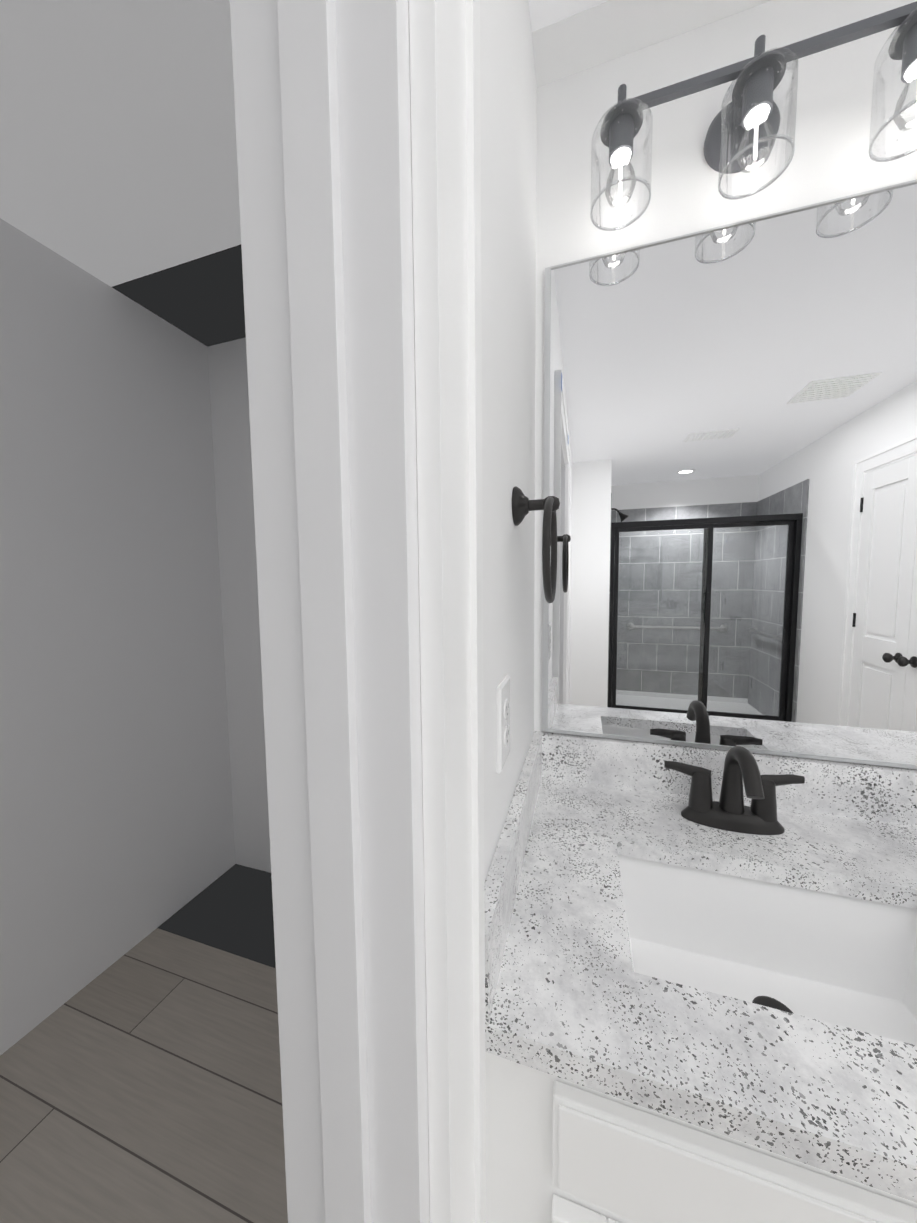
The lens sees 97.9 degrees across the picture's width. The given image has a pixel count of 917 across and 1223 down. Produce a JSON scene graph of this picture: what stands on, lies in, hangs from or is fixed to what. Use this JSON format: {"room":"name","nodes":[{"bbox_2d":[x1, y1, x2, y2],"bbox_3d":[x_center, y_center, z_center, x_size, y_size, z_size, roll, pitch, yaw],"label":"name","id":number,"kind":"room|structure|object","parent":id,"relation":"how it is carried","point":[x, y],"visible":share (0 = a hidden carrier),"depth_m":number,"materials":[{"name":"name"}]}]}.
{"room":"bathroom","nodes":[
{"label":"bathroom","id":0,"kind":"room"},
{"bbox_2d":[0,218,235,1055],"bbox_3d":[-1.688,0.164,0.169,0.100,2.420,3.800,1,5,17],"label":"wall","id":1,"kind":"structure","parent":0,"point":[133,796],"depth_m":1.39,"materials":[{"name":"white paint"}]},
{"bbox_2d":[0,928,287,1222],"bbox_3d":[-0.244,1.473,-0.889,3.520,0.060,4.190,1,5,17],"label":"floor","id":2,"kind":"structure","parent":0,"point":[140,1081],"depth_m":1.07,"materials":[{"name":"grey wood"}]},
{"bbox_2d":[485,1052,916,1222],"bbox_3d":[0.448,0.880,0.631,0.716,0.878,0.553,1,5,17],"label":"base cabinet","id":3,"kind":"object","parent":2,"relation":"on","point":[559,1150],"visible":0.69,"depth_m":0.39,"materials":[{"name":"white paint"}]},
{"bbox_2d":[485,731,916,1202],"bbox_3d":[0.955,0.384,0.422,1.798,0.130,0.574,1,5,17],"label":"countertop","id":4,"kind":"structure","parent":3,"relation":"on","point":[571,996],"depth_m":0.48,"materials":[{"name":"stone"}]},
{"bbox_2d":[664,746,804,834],"bbox_3d":[0.501,0.320,0.709,0.228,0.162,0.143,1,5,17],"label":"vanity faucet","id":5,"kind":"object","parent":4,"relation":"on","point":[730,811],"visible":1,"depth_m":0.73,"materials":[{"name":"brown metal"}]},
{"bbox_2d":[618,855,916,1044],"bbox_3d":[0.444,0.520,0.536,0.464,0.147,0.299,1,5,17],"label":"vanity sink","id":6,"kind":"object","parent":4,"relation":"in","point":[846,961],"visible":0.31,"depth_m":0.63,"materials":[{"name":"white ceramic"}]},
{"bbox_2d":[208,337,270,872],"bbox_3d":[-0.421,0.035,1.706,1.360,2.420,0.100,1,5,17],"label":"wall","id":7,"kind":"structure","parent":0,"point":[227,361],"depth_m":1.83,"materials":[{"name":"white paint"}]},
{"bbox_2d":[0,0,607,286],"bbox_3d":[-0.269,-1.010,-1.077,3.520,0.080,4.190,1,5,17],"label":"ceiling","id":8,"kind":"structure","parent":0,"point":[118,155],"depth_m":0.92,"materials":[{"name":"white paint"}]},
{"bbox_2d":[532,0,770,86],"bbox_3d":[1.013,-1.104,0.542,1.799,0.002,0.090,1,5,17],"label":"ceiling paint edge","id":9,"kind":"structure","parent":8,"relation":"attached to","point":[603,32],"depth_m":0.76,"materials":[{"name":"white paint"}]},
{"bbox_2d":[408,0,536,1218],"bbox_3d":[-0.309,0.194,-0.413,0.120,2.420,2.890,1,5,17],"label":"wall","id":10,"kind":"structure","parent":0,"point":[508,105],"depth_m":0.57,"materials":[{"name":"white paint"}]},
{"bbox_2d":[230,0,485,1222],"bbox_3d":[-0.201,0.317,-0.064,0.170,2.120,1.000,1,5,17],"label":"door frame","id":11,"kind":"structure","parent":10,"relation":"attached to","point":[342,166],"depth_m":0.28,"materials":[{"name":"white paint"}]},
{"bbox_2d":[496,675,509,773],"bbox_3d":[0.065,0.156,0.565,0.009,0.117,0.072,1,5,17],"label":"electrical outlet plate","id":12,"kind":"object","parent":10,"relation":"attached to","point":[502,720],"visible":1,"depth_m":0.54,"materials":[{"name":"white plastic"}]},
{"bbox_2d":[512,486,559,602],"bbox_3d":[0.127,-0.108,0.646,0.071,0.189,0.168,1,5,17],"label":"towel ring","id":13,"kind":"object","parent":10,"relation":"attached to","point":[523,505],"visible":1,"depth_m":0.63,"materials":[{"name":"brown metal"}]},
{"bbox_2d":[534,0,916,730],"bbox_3d":[1.056,0.094,0.734,2.040,2.420,0.120,1,5,17],"label":"wall","id":14,"kind":"structure","parent":0,"point":[832,112],"depth_m":0.78,"materials":[{"name":"white paint"}]},
{"bbox_2d":[542,179,916,768],"bbox_3d":[1.042,-0.220,0.645,1.778,1.032,0.008,1,5,17],"label":"vanity mirror","id":15,"kind":"object","parent":14,"relation":"attached to","point":[730,446],"visible":0.87,"depth_m":0.79,"materials":[{"name":"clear mirror"}]},
{"bbox_2d":[590,1,916,230],"bbox_3d":[0.512,-0.859,0.693,0.536,0.202,0.137,1,5,17],"label":"sconce","id":16,"kind":"object","parent":14,"relation":"attached to","point":[742,135],"visible":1,"depth_m":0.69,"materials":[{"name":"black metal"}]}
]}

